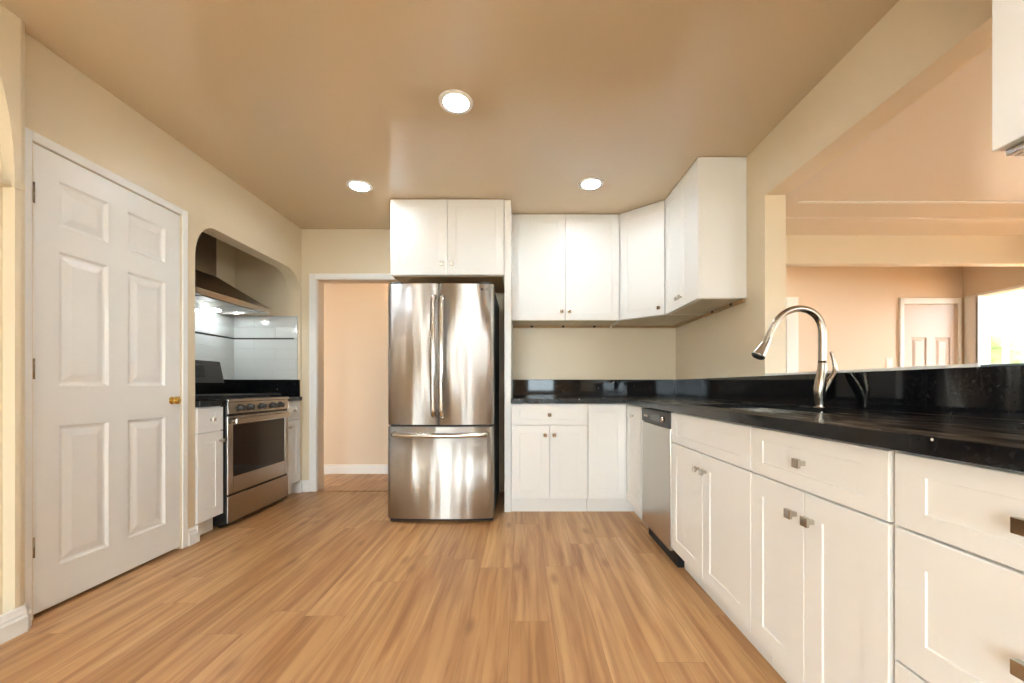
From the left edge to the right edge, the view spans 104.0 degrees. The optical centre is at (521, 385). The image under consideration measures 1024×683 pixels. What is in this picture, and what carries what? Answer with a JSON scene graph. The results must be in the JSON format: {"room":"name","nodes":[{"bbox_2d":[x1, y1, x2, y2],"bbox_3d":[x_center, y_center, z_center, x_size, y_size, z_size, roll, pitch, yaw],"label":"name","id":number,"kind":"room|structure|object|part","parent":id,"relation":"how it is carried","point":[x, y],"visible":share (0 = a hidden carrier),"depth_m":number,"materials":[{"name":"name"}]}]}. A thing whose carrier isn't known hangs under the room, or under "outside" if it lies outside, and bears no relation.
{"room":"kitchen","nodes":[
{"label":"kitchen","id":0,"kind":"room"},
{"bbox_2d":[0,4,24,613],"bbox_3d":[-2.160,-0.249,-0.450,0.180,2.534,4.300,0,0,0],"label":"wall","id":1,"kind":"structure","parent":0,"point":[12,28],"depth_m":1.63,"materials":[{"name":"beige paint"}]},
{"bbox_2d":[0,601,31,644],"bbox_3d":[-2.076,0.964,1.001,0.048,0.108,1.403,0,0,0],"label":"baseboard","id":2,"kind":"structure","parent":1,"relation":"attached to","point":[18,621],"depth_m":1.62,"materials":[{"name":"white paint"}]},
{"bbox_2d":[0,33,301,619],"bbox_3d":[-2.185,-0.249,2.083,0.130,2.534,3.565,0,0,0],"label":"wall","id":3,"kind":"structure","parent":0,"point":[63,105],"depth_m":2.35,"materials":[{"name":"beige paint"}]},
{"bbox_2d":[0,177,25,190],"bbox_3d":[-2.090,-0.821,1.056,0.060,0.027,1.212,0,0,0],"label":"trim","id":4,"kind":"structure","parent":3,"relation":"attached to","point":[3,182],"depth_m":1.62,"materials":[{"name":"beige paint"}]},
{"bbox_2d":[25,127,187,618],"bbox_3d":[-2.180,-0.045,2.116,0.120,2.126,0.850,0,0,0],"label":"trim","id":5,"kind":"structure","parent":3,"relation":"attached to","point":[30,135],"depth_m":1.74,"materials":[{"name":"white paint"}]},
{"bbox_2d":[33,143,180,613],"bbox_3d":[-2.130,-0.031,2.118,0.078,2.062,0.756,0,0,0],"label":"door","id":6,"kind":"structure","parent":3,"relation":"in","point":[106,360],"depth_m":2.04,"materials":[{"name":"white paint"}]},
{"bbox_3d":[-2.112,0.088,2.441,0.043,0.048,0.048,0,0,0],"label":"knob","id":7,"kind":"part","parent":6,"relation":"part of","materials":[{"name":"gold metal"}]},
{"bbox_2d":[188,525,199,545],"bbox_3d":[-2.181,0.964,2.583,0.138,0.108,0.082,0,0,0],"label":"baseboard","id":8,"kind":"structure","parent":3,"relation":"attached to","point":[193,532],"depth_m":2.58,"materials":[{"name":"white paint"}]},
{"bbox_2d":[216,238,234,315],"bbox_3d":[-2.830,-0.249,3.237,0.120,2.534,1.515,0,0,0],"label":"wall","id":9,"kind":"structure","parent":0,"point":[225,253],"depth_m":3.74,"materials":[{"name":"beige paint"}]},
{"bbox_2d":[195,308,233,379],"bbox_3d":[-2.764,-0.487,3.199,0.011,0.850,1.274,0,0,0],"label":"wall tile","id":10,"kind":"structure","parent":9,"relation":"attached to","point":[214,332],"depth_m":3.62,"materials":[{"name":"grey tile"}]},
{"bbox_2d":[224,379,234,393],"bbox_3d":[-2.759,0.020,3.203,0.020,0.162,1.282,0,0,0],"label":"backsplash","id":11,"kind":"structure","parent":9,"relation":"attached to","point":[229,384],"depth_m":3.76,"materials":[{"name":"black stone"}]},
{"bbox_2d":[195,232,269,313],"bbox_3d":[-2.525,-1.026,3.218,0.484,0.748,0.824,0,0,0],"label":"range hood","id":12,"kind":"object","parent":9,"relation":"attached to","point":[212,294],"visible":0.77,"depth_m":3.25,"materials":[{"name":"silver metal"}]},
{"bbox_2d":[324,283,390,464],"bbox_3d":[-0.300,-0.249,4.710,5.800,2.534,0.120,0,0,0],"label":"wall","id":13,"kind":"structure","parent":0,"point":[356,425],"depth_m":4.65,"materials":[{"name":"beige paint"}]},
{"bbox_2d":[324,465,387,473],"bbox_3d":[-0.290,0.966,4.641,5.580,0.105,0.018,0,0,0],"label":"baseboard","id":14,"kind":"structure","parent":13,"relation":"attached to","point":[328,469],"depth_m":4.63,"materials":[{"name":"white paint"}]},
{"bbox_2d":[0,474,785,682],"bbox_3d":[3.000,1.058,3.000,18.000,0.080,14.000,0,0,0],"label":"floor","id":15,"kind":"structure","parent":0,"point":[318,586],"depth_m":1.85,"materials":[{"name":"brown wood"}]},
{"bbox_2d":[195,406,224,534],"bbox_3d":[-2.421,0.580,2.725,0.659,0.877,0.228,0,0,0],"label":"base cabinet","id":16,"kind":"object","parent":15,"relation":"on","point":[209,439],"visible":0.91,"depth_m":2.72,"materials":[{"name":"white paint"}]},
{"bbox_3d":[-2.130,0.229,2.725,0.019,0.161,0.226,0,0,0],"label":"drawer","id":17,"kind":"part","parent":16,"relation":"part of","materials":[{"name":"white paint"}]},
{"bbox_3d":[-2.130,0.608,2.725,0.019,0.586,0.226,0,0,0],"label":"door","id":18,"kind":"part","parent":16,"relation":"part of","materials":[{"name":"white paint"}]},
{"bbox_2d":[195,400,225,406],"bbox_3d":[-2.434,0.120,2.725,0.669,0.038,0.234,0,0,0],"label":"countertop","id":19,"kind":"structure","parent":16,"relation":"on","point":[198,403],"depth_m":2.71,"materials":[{"name":"black stone"}]},
{"bbox_2d":[195,360,289,527],"bbox_3d":[-2.398,0.401,3.219,0.684,1.235,0.745,0,0,0],"label":"gas range","id":20,"kind":"object","parent":15,"relation":"on","point":[255,426],"visible":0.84,"depth_m":3.17,"materials":[{"name":"silver metal"}]},
{"bbox_2d":[195,396,288,401],"bbox_3d":[-2.382,0.104,3.219,0.586,0.022,0.745,0,0,0],"label":"cooktop","id":21,"kind":"object","parent":20,"relation":"in","point":[228,398],"depth_m":3.15,"materials":[{"name":"metal"}]},
{"bbox_3d":[-2.078,0.160,2.977,0.045,0.052,0.052,0,0,0],"label":"knob","id":22,"kind":"part","parent":20,"relation":"part of","materials":[{"name":"grey metal"}]},
{"bbox_3d":[-2.078,0.160,3.082,0.045,0.052,0.052,0,0,0],"label":"knob","id":23,"kind":"part","parent":20,"relation":"part of","materials":[{"name":"grey metal"}]},
{"bbox_3d":[-2.099,0.888,3.219,0.008,0.190,0.741,0,0,0],"label":"storage drawer","id":24,"kind":"part","parent":20,"relation":"part of","materials":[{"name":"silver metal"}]},
{"bbox_3d":[-2.099,0.498,3.219,0.008,0.560,0.741,0,0,0],"label":"oven door","id":25,"kind":"part","parent":20,"relation":"part of","materials":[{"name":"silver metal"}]},
{"bbox_3d":[-2.096,0.160,3.219,0.014,0.086,0.737,0,0,0],"label":"control panel","id":26,"kind":"part","parent":20,"relation":"part of","materials":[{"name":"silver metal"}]},
{"bbox_3d":[-2.077,0.255,3.219,0.040,0.042,0.663,0,0,0],"label":"handle","id":27,"kind":"part","parent":20,"relation":"part of","materials":[{"name":"silver metal"}]},
{"bbox_3d":[-2.078,0.160,3.222,0.045,0.052,0.052,0,0,0],"label":"knob","id":28,"kind":"part","parent":20,"relation":"part of","materials":[{"name":"grey metal"}]},
{"bbox_3d":[-2.078,0.160,3.362,0.045,0.052,0.052,0,0,0],"label":"knob","id":29,"kind":"part","parent":20,"relation":"part of","materials":[{"name":"grey metal"}]},
{"bbox_2d":[287,401,299,493],"bbox_3d":[-2.421,0.580,3.715,0.659,0.877,0.223,0,0,0],"label":"base cabinet","id":30,"kind":"object","parent":15,"relation":"on","point":[293,473],"visible":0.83,"depth_m":3.73,"materials":[{"name":"white paint"}]},
{"bbox_3d":[-2.130,0.229,3.715,0.019,0.161,0.221,0,0,0],"label":"drawer","id":31,"kind":"part","parent":30,"relation":"part of","materials":[{"name":"white paint"}]},
{"bbox_2d":[288,397,301,400],"bbox_3d":[-2.434,0.120,3.711,0.669,0.038,0.227,0,0,0],"label":"countertop","id":32,"kind":"structure","parent":30,"relation":"on","point":[290,398],"depth_m":3.71,"materials":[{"name":"black stone"}]},
{"bbox_2d":[388,282,498,520],"bbox_3d":[-0.604,0.119,3.311,0.788,1.782,0.881,0,0,0],"label":"refrigerator","id":33,"kind":"object","parent":15,"relation":"on","point":[443,338],"visible":1,"depth_m":2.96,"materials":[{"name":"grey metal"}]},
{"bbox_3d":[-0.808,-0.235,2.989,0.379,1.043,0.073,0,0,0],"label":"door","id":34,"kind":"part","parent":33,"relation":"part of","materials":[{"name":"silver metal"}]},
{"bbox_3d":[-0.647,-0.216,2.914,0.040,0.914,0.086,0,0,0],"label":"handle","id":35,"kind":"part","parent":33,"relation":"part of","materials":[{"name":"silver metal"}]},
{"bbox_3d":[-0.604,0.357,2.921,0.724,0.042,0.098,0,0,0],"label":"handle","id":36,"kind":"part","parent":33,"relation":"part of","materials":[{"name":"silver metal"}]},
{"bbox_3d":[-0.604,0.643,2.989,0.788,0.680,0.073,0,0,0],"label":"freezer drawer","id":37,"kind":"part","parent":33,"relation":"part of","materials":[{"name":"silver metal"}]},
{"bbox_3d":[-0.587,-0.216,2.914,0.040,0.914,0.086,0,0,0],"label":"handle","id":38,"kind":"part","parent":33,"relation":"part of","materials":[{"name":"silver metal"}]},
{"bbox_3d":[-0.412,-0.235,2.989,0.405,1.043,0.073,0,0,0],"label":"door","id":39,"kind":"part","parent":33,"relation":"part of","materials":[{"name":"silver metal"}]},
{"bbox_2d":[504,200,512,511],"bbox_3d":[-0.116,-0.242,3.545,0.052,2.520,0.634,0,0,0],"label":"end panel","id":40,"kind":"object","parent":15,"relation":"on","point":[508,326],"visible":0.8,"depth_m":3.23,"materials":[{"name":"white paint"}]},
{"bbox_2d":[511,404,587,510],"bbox_3d":[0.218,0.580,3.502,0.609,0.877,0.689,0,0,0],"label":"base cabinet","id":41,"kind":"object","parent":15,"relation":"on","point":[549,442],"visible":0.97,"depth_m":3.19,"materials":[{"name":"white paint"}]},
{"bbox_3d":[0.066,0.608,3.196,0.302,0.586,0.019,0,0,0],"label":"door","id":42,"kind":"part","parent":41,"relation":"part of","materials":[{"name":"white paint"}]},
{"bbox_3d":[0.218,0.229,3.196,0.607,0.161,0.019,0,0,0],"label":"drawer","id":43,"kind":"part","parent":41,"relation":"part of","materials":[{"name":"white paint"}]},
{"bbox_3d":[0.371,0.608,3.196,0.302,0.586,0.019,0,0,0],"label":"door","id":44,"kind":"part","parent":41,"relation":"part of","materials":[{"name":"white paint"}]},
{"bbox_2d":[586,404,648,527],"bbox_3d":[0.839,0.580,3.321,0.625,0.877,1.042,0,0,0],"label":"base cabinet","id":45,"kind":"object","parent":15,"relation":"on","point":[614,430],"visible":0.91,"depth_m":3.19,"materials":[{"name":"white paint"}]},
{"bbox_3d":[0.678,0.524,3.196,0.301,0.753,0.019,0,0,0],"label":"door","id":46,"kind":"part","parent":45,"relation":"part of","materials":[{"name":"white paint"}]},
{"bbox_3d":[0.843,0.524,3.027,0.019,0.753,0.316,0,0,0],"label":"door","id":47,"kind":"part","parent":45,"relation":"part of","materials":[{"name":"white paint"}]},
{"bbox_2d":[511,397,1023,471],"bbox_3d":[0.688,0.120,1.747,1.552,0.038,4.194,0,0,0],"label":"countertop","id":48,"kind":"structure","parent":45,"relation":"on","point":[999,443],"depth_m":1.08,"materials":[{"name":"black stone"}]},
{"bbox_2d":[729,408,811,412],"bbox_3d":[1.130,0.230,1.855,0.412,0.215,0.722,0,0,0],"label":"sink","id":49,"kind":"object","parent":48,"relation":"in","point":[766,410],"visible":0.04,"depth_m":2.15,"materials":[{"name":"grey metal"}]},
{"bbox_2d":[751,305,837,407],"bbox_3d":[1.251,-0.134,1.834,0.391,0.472,0.062,0,0,0],"label":"kitchen faucet","id":50,"kind":"object","parent":48,"relation":"on","point":[822,384],"visible":1,"depth_m":1.82,"materials":[{"name":"silver metal"}]},
{"bbox_3d":[1.253,-0.238,1.833,0.280,0.264,0.033,0,0,0],"label":"spout","id":51,"kind":"part","parent":50,"relation":"part of","materials":[{"name":"silver metal"}]},
{"bbox_3d":[1.402,-0.037,1.833,0.088,0.243,0.035,0,0,0],"label":"lever handle","id":52,"kind":"part","parent":50,"relation":"part of","materials":[{"name":"silver metal"}]},
{"bbox_2d":[642,408,683,567],"bbox_3d":[1.119,0.584,2.501,0.619,0.868,0.519,0,0,0],"label":"dishwasher","id":53,"kind":"object","parent":15,"relation":"on","point":[656,423],"visible":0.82,"depth_m":2.45,"materials":[{"name":"silver metal"}]},
{"bbox_3d":[0.843,0.194,2.501,0.032,0.087,0.519,0,0,0],"label":"control panel","id":54,"kind":"part","parent":53,"relation":"part of","materials":[{"name":"grey metal"}]},
{"bbox_3d":[0.844,0.583,2.501,0.030,0.686,0.519,0,0,0],"label":"door","id":55,"kind":"part","parent":53,"relation":"part of","materials":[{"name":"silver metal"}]},
{"bbox_2d":[671,412,771,664],"bbox_3d":[1.129,0.580,1.847,0.649,0.877,0.777,0,0,0],"label":"base cabinet","id":56,"kind":"object","parent":15,"relation":"on","point":[711,471],"visible":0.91,"depth_m":1.73,"materials":[{"name":"white paint"}]},
{"bbox_3d":[0.843,0.608,2.041,0.019,0.586,0.386,0,0,0],"label":"door","id":57,"kind":"part","parent":56,"relation":"part of","materials":[{"name":"white paint"}]},
{"bbox_3d":[0.819,0.389,1.883,0.029,0.027,0.027,0,0,0],"label":"knob","id":58,"kind":"part","parent":56,"relation":"part of","materials":[{"name":"silver metal"}]},
{"bbox_3d":[0.819,0.389,1.810,0.029,0.027,0.027,0,0,0],"label":"knob","id":59,"kind":"part","parent":56,"relation":"part of","materials":[{"name":"silver metal"}]},
{"bbox_3d":[0.843,0.229,1.847,0.019,0.161,0.775,0,0,0],"label":"false drawer","id":60,"kind":"part","parent":56,"relation":"part of","materials":[{"name":"white paint"}]},
{"bbox_3d":[0.843,0.608,1.652,0.019,0.586,0.386,0,0,0],"label":"door","id":61,"kind":"part","parent":56,"relation":"part of","materials":[{"name":"white paint"}]},
{"bbox_2d":[751,426,902,682],"bbox_3d":[1.129,0.580,1.181,0.649,0.877,0.547,0,0,0],"label":"base cabinet","id":62,"kind":"object","parent":15,"relation":"on","point":[823,509],"visible":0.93,"depth_m":1.11,"materials":[{"name":"white paint"}]},
{"bbox_3d":[0.843,0.608,1.319,0.019,0.586,0.271,0,0,0],"label":"door","id":63,"kind":"part","parent":62,"relation":"part of","materials":[{"name":"white paint"}]},
{"bbox_3d":[0.819,0.389,1.218,0.029,0.027,0.027,0,0,0],"label":"knob","id":64,"kind":"part","parent":62,"relation":"part of","materials":[{"name":"silver metal"}]},
{"bbox_3d":[0.819,0.229,1.181,0.029,0.027,0.027,0,0,0],"label":"knob","id":65,"kind":"part","parent":62,"relation":"part of","materials":[{"name":"silver metal"}]},
{"bbox_3d":[0.819,0.389,1.145,0.029,0.027,0.027,0,0,0],"label":"knob","id":66,"kind":"part","parent":62,"relation":"part of","materials":[{"name":"silver metal"}]},
{"bbox_3d":[0.843,0.229,1.181,0.019,0.161,0.545,0,0,0],"label":"drawer","id":67,"kind":"part","parent":62,"relation":"part of","materials":[{"name":"white paint"}]},
{"bbox_3d":[0.843,0.608,1.044,0.019,0.586,0.271,0,0,0],"label":"door","id":68,"kind":"part","parent":62,"relation":"part of","materials":[{"name":"white paint"}]},
{"bbox_2d":[895,451,1023,682],"bbox_3d":[1.129,0.580,0.646,0.649,0.877,0.498,0,0,0],"label":"base cabinet","id":69,"kind":"object","parent":15,"relation":"on","point":[959,540],"visible":0.95,"depth_m":0.77,"materials":[{"name":"white paint"}]},
{"bbox_3d":[0.843,0.757,0.646,0.019,0.287,0.496,0,0,0],"label":"drawer","id":70,"kind":"part","parent":69,"relation":"part of","materials":[{"name":"white paint"}]},
{"bbox_3d":[0.843,0.462,0.646,0.019,0.293,0.496,0,0,0],"label":"drawer","id":71,"kind":"part","parent":69,"relation":"part of","materials":[{"name":"white paint"}]},
{"bbox_3d":[0.843,0.229,0.646,0.019,0.161,0.496,0,0,0],"label":"drawer","id":72,"kind":"part","parent":69,"relation":"part of","materials":[{"name":"white paint"}]},
{"bbox_3d":[0.819,0.461,0.646,0.029,0.027,0.027,0,0,0],"label":"knob","id":73,"kind":"part","parent":69,"relation":"part of","materials":[{"name":"silver metal"}]},
{"bbox_3d":[0.819,0.229,0.646,0.029,0.027,0.027,0,0,0],"label":"knob","id":74,"kind":"part","parent":69,"relation":"part of","materials":[{"name":"silver metal"}]},
{"bbox_2d":[0,0,1023,228],"bbox_3d":[1.875,-1.566,0.613,9.650,0.100,6.625,0,0,0],"label":"ceiling","id":75,"kind":"structure","parent":0,"point":[292,101],"depth_m":2.10,"materials":[{"name":"beige paint"}]},
{"bbox_2d":[346,180,372,191],"bbox_3d":[-1.230,-1.511,3.030,0.184,0.010,0.184,0,0,0],"label":"recessed light","id":76,"kind":"object","parent":75,"relation":"in","point":[356,185],"visible":1,"depth_m":3.02,"materials":[{"name":"white paint"}]},
{"bbox_2d":[438,89,472,114],"bbox_3d":[-0.352,-1.511,2.135,0.184,0.010,0.184,0,0,0],"label":"recessed light","id":77,"kind":"object","parent":75,"relation":"in","point":[453,101],"visible":1,"depth_m":2.12,"materials":[{"name":"white paint"}]},
{"bbox_2d":[579,177,603,189],"bbox_3d":[0.517,-1.511,2.995,0.184,0.010,0.184,0,0,0],"label":"recessed light","id":78,"kind":"object","parent":75,"relation":"in","point":[591,183],"visible":1,"depth_m":2.98,"materials":[{"name":"white paint"}]},
{"bbox_2d":[235,229,1023,490],"bbox_3d":[1.370,-0.249,3.930,8.280,2.534,0.130,0,0,0],"label":"wall","id":79,"kind":"structure","parent":0,"point":[610,353],"depth_m":3.87,"materials":[{"name":"beige paint"}]},
{"bbox_2d":[234,316,297,379],"bbox_3d":[-2.462,-0.367,3.839,0.613,0.610,0.011,0,0,0],"label":"wall tile","id":80,"kind":"structure","parent":79,"relation":"attached to","point":[265,347],"depth_m":3.84,"materials":[{"name":"grey tile"}]},
{"bbox_2d":[235,380,299,396],"bbox_3d":[-2.440,0.020,3.835,0.618,0.162,0.020,0,0,0],"label":"backsplash","id":81,"kind":"structure","parent":79,"relation":"attached to","point":[289,388],"depth_m":3.83,"materials":[{"name":"black stone"}]},
{"bbox_2d":[292,480,308,492],"bbox_3d":[-2.148,0.964,3.840,0.193,0.108,0.050,0,0,0],"label":"baseboard","id":82,"kind":"structure","parent":79,"relation":"attached to","point":[303,485],"depth_m":3.83,"materials":[{"name":"white paint"}]},
{"bbox_2d":[318,489,387,490],"bbox_3d":[-1.576,1.015,3.888,0.812,0.006,0.054,0,0,0],"label":"trim","id":83,"kind":"structure","parent":79,"relation":"attached to","point":[320,489],"depth_m":3.87,"materials":[{"name":"brown wood"}]},
{"bbox_2d":[309,274,397,491],"bbox_3d":[-1.566,-0.033,3.932,0.972,2.101,0.157,0,0,0],"label":"trim","id":84,"kind":"structure","parent":79,"relation":"attached to","point":[313,278],"depth_m":3.85,"materials":[{"name":"white paint"}]},
{"bbox_2d":[390,199,503,292],"bbox_3d":[-0.605,-1.202,3.534,0.921,0.619,0.657,0,0,0],"label":"upper cabinet","id":85,"kind":"object","parent":79,"relation":"attached to","point":[459,241],"visible":0.96,"depth_m":3.24,"materials":[{"name":"white paint"}]},
{"bbox_3d":[-0.836,-1.204,3.244,0.457,0.610,0.019,0,0,0],"label":"door","id":86,"kind":"part","parent":85,"relation":"part of","materials":[{"name":"white paint"}]},
{"bbox_3d":[-0.606,-0.894,3.554,0.890,0.005,0.560,0,0,0],"label":"panel","id":87,"kind":"part","parent":85,"relation":"part of","materials":[{"name":"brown wood"}]},
{"bbox_3d":[-0.374,-1.204,3.244,0.457,0.610,0.019,0,0,0],"label":"door","id":88,"kind":"part","parent":85,"relation":"part of","materials":[{"name":"white paint"}]},
{"bbox_2d":[512,214,618,327],"bbox_3d":[0.380,-1.035,3.673,0.950,0.952,0.374,0,0,0],"label":"upper cabinet","id":89,"kind":"object","parent":79,"relation":"attached to","point":[565,267],"visible":0.96,"depth_m":3.52,"materials":[{"name":"white paint"}]},
{"bbox_3d":[0.142,-1.044,3.525,0.472,0.930,0.019,0,0,0],"label":"door","id":90,"kind":"part","parent":89,"relation":"part of","materials":[{"name":"white paint"}]},
{"bbox_3d":[0.379,-0.570,3.848,0.930,0.022,0.020,0,0,0],"label":"mounting rail","id":91,"kind":"part","parent":89,"relation":"part of","materials":[{"name":"brown wood"}]},
{"bbox_3d":[0.380,-0.579,3.685,0.928,0.003,0.280,0,0,0],"label":"panel","id":92,"kind":"part","parent":89,"relation":"part of","materials":[{"name":"beige wood"}]},
{"bbox_3d":[0.618,-1.044,3.525,0.472,0.930,0.019,0,0,0],"label":"door","id":93,"kind":"part","parent":89,"relation":"part of","materials":[{"name":"white paint"}]},
{"bbox_2d":[513,380,673,396],"bbox_3d":[0.688,0.020,3.855,1.550,0.162,0.020,0,0,0],"label":"backsplash","id":94,"kind":"structure","parent":79,"relation":"attached to","point":[521,388],"depth_m":3.85,"materials":[{"name":"black stone"}]},
{"bbox_2d":[611,200,702,327],"bbox_3d":[1.168,-1.035,3.550,0.622,0.952,0.620,0,0,0],"label":"upper cabinet","id":95,"kind":"object","parent":79,"relation":"attached to","point":[641,230],"visible":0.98,"depth_m":3.39,"materials":[{"name":"white paint"}]},
{"bbox_3d":[1.014,-1.044,3.385,0.396,0.930,0.019,0,0,42],"label":"door","id":96,"kind":"part","parent":95,"relation":"part of","materials":[{"name":"white paint"}]},
{"bbox_3d":[1.170,-0.579,3.550,0.560,0.003,0.560,0,0,0],"label":"panel","id":97,"kind":"part","parent":95,"relation":"part of","materials":[{"name":"beige wood"}]},
{"bbox_3d":[1.307,-0.568,3.705,0.852,0.018,0.456,0,0,42],"label":"mounting rail","id":98,"kind":"part","parent":95,"relation":"part of","materials":[{"name":"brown wood"}]},
{"bbox_2d":[786,218,1023,234],"bbox_3d":[4.106,-1.486,3.732,4.988,0.060,0.265,0,0,0],"label":"beam","id":99,"kind":"structure","parent":79,"relation":"attached to","point":[794,226],"depth_m":3.72,"materials":[{"name":"beige paint"}]},
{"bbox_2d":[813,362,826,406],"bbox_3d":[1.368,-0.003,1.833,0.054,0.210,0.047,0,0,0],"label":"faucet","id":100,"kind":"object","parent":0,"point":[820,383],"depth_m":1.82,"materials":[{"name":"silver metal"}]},
{"bbox_2d":[676,0,1007,419],"bbox_3d":[1.548,-0.249,0.632,0.128,2.534,6.465,0,0,0],"label":"wall","id":101,"kind":"structure","parent":0,"point":[917,45],"depth_m":2.03,"materials":[{"name":"beige paint"}]},
{"bbox_2d":[665,157,746,316],"bbox_3d":[1.306,-1.033,2.938,0.351,0.956,0.598,0,0,0],"label":"upper cabinet","id":102,"kind":"object","parent":101,"relation":"attached to","point":[706,211],"visible":1,"depth_m":2.64,"materials":[{"name":"white paint"}]},
{"bbox_3d":[1.169,-1.044,3.088,0.019,0.930,0.296,0,0,0],"label":"door","id":103,"kind":"part","parent":102,"relation":"part of","materials":[{"name":"white paint"}]},
{"bbox_3d":[1.169,-1.044,2.788,0.019,0.930,0.296,0,0,0],"label":"door","id":104,"kind":"part","parent":102,"relation":"part of","materials":[{"name":"white paint"}]},
{"bbox_3d":[1.325,-0.579,2.938,0.250,0.003,0.560,0,0,0],"label":"panel","id":105,"kind":"part","parent":102,"relation":"part of","materials":[{"name":"beige wood"}]},
{"bbox_3d":[1.468,-0.566,2.938,0.020,0.022,0.580,0,0,0],"label":"mounting rail","id":106,"kind":"part","parent":102,"relation":"part of","materials":[{"name":"brown wood"}]},
{"bbox_2d":[674,365,1023,420],"bbox_3d":[1.474,0.020,1.747,0.020,0.162,4.194,0,0,0],"label":"backsplash","id":107,"kind":"structure","parent":101,"relation":"attached to","point":[995,392],"depth_m":1.55,"materials":[{"name":"black stone"}]},
{"bbox_2d":[765,363,1014,375],"bbox_3d":[1.560,-0.065,1.871,0.160,0.018,1.143,0,0,0],"label":"trim","id":108,"kind":"structure","parent":101,"relation":"attached to","point":[973,364],"depth_m":1.55,"materials":[{"name":"white paint"}]},
{"bbox_2d":[980,363,1023,366],"bbox_3d":[1.545,-0.062,1.210,0.110,0.012,0.180,0,0,0],"label":"trim","id":109,"kind":"structure","parent":101,"relation":"attached to","point":[1015,363],"depth_m":1.24,"materials":[{"name":"grey metal"}]},
{"bbox_2d":[992,0,1023,155],"bbox_3d":[1.306,-1.033,0.610,0.351,0.956,0.759,0,0,0],"label":"upper cabinet","id":110,"kind":"object","parent":101,"relation":"attached to","point":[1007,15],"visible":1,"depth_m":0.96,"materials":[{"name":"white paint"}]},
{"bbox_3d":[1.321,-0.569,0.604,0.278,0.016,0.748,0,0,0],"label":"light rail","id":111,"kind":"part","parent":110,"relation":"part of","materials":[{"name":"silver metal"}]},
{"bbox_2d":[786,266,962,371],"bbox_3d":[4.005,-0.249,4.945,3.010,2.534,0.110,0,0,0],"label":"wall","id":112,"kind":"structure","parent":0,"point":[858,306],"depth_m":4.89,"materials":[{"name":"beige paint"}]},
{"bbox_2d":[786,297,797,372],"bbox_3d":[2.980,-0.032,4.875,0.760,2.100,0.030,0,0,0],"label":"trim","id":113,"kind":"structure","parent":112,"relation":"attached to","point":[791,319],"depth_m":4.86,"materials":[{"name":"white paint"}]},
{"bbox_2d":[886,358,892,367],"bbox_3d":[4.490,-0.282,4.885,0.080,0.120,0.010,0,0,0],"label":"light switch","id":114,"kind":"object","parent":112,"relation":"attached to","point":[889,361],"visible":1,"depth_m":4.88,"materials":[{"name":"white plastic"}]},
{"bbox_2d":[899,298,960,366],"bbox_3d":[4.975,-0.027,4.878,0.740,2.090,0.025,0,0,0],"label":"trim","id":115,"kind":"structure","parent":112,"relation":"attached to","point":[902,301],"depth_m":4.87,"materials":[{"name":"white paint"}]},
{"bbox_2d":[904,305,957,366],"bbox_3d":[4.980,0.008,4.891,0.660,2.000,0.035,0,0,0],"label":"door","id":116,"kind":"structure","parent":112,"relation":"in","point":[930,331],"depth_m":4.87,"materials":[{"name":"beige paint"}]},
{"bbox_2d":[963,266,1023,363],"bbox_3d":[5.450,-0.249,3.745,0.120,2.534,2.290,0,0,0],"label":"wall","id":117,"kind":"structure","parent":0,"point":[976,279],"depth_m":4.63,"materials":[{"name":"beige paint"}]},
{"bbox_2d":[797,201,1023,202],"bbox_3d":[4.435,-1.510,3.288,4.330,0.011,0.025,0,0,0],"label":"trim","id":118,"kind":"structure","parent":117,"relation":"attached to","point":[798,201],"depth_m":3.28,"materials":[{"name":"white paint"}]},
{"bbox_2d":[965,285,1023,363],"bbox_3d":[5.450,-0.035,3.955,0.150,2.105,1.810,0,0,0],"label":"trim","id":119,"kind":"structure","parent":117,"relation":"attached to","point":[977,307],"depth_m":4.71,"materials":[{"name":"white paint"}]},
{"bbox_2d":[991,294,1023,332],"bbox_3d":[8.255,-0.292,7.060,5.490,2.620,0.120,0,0,0],"label":"wall","id":120,"kind":"structure","parent":0,"point":[1007,310],"depth_m":7.00,"materials":[{"name":"white paint"}]},
{"bbox_2d":[991,333,1023,362],"bbox_3d":[9.350,-0.207,7.060,2.900,1.450,0.080,0,0,0],"label":"window","id":121,"kind":"structure","parent":120,"relation":"in","point":[1005,336],"depth_m":7.03,"materials":[{"name":"white"}]},
{"bbox_2d":[1002,289,1023,293],"bbox_3d":[8.255,-1.642,4.960,5.490,0.080,4.480,0,0,0],"label":"ceiling","id":122,"kind":"structure","parent":0,"point":[1017,291],"depth_m":6.85,"materials":[{"name":"white paint"}]},
{"bbox_3d":[5.000,1.218,5.000,70.000,0.200,70.000,0,0,0],"label":"ground","id":123,"kind":"structure","parent":0,"visible":0},
{"bbox_2d":[991,336,1023,362],"bbox_3d":[11.514,-0.155,10.271,9.901,3.613,1.765,0,0,0],"label":"hedge","id":124,"kind":"object","parent":123,"relation":"on","point":[1016,342],"visible":0.07,"depth_m":10.04,"materials":[{"name":"green plant"}]}
]}

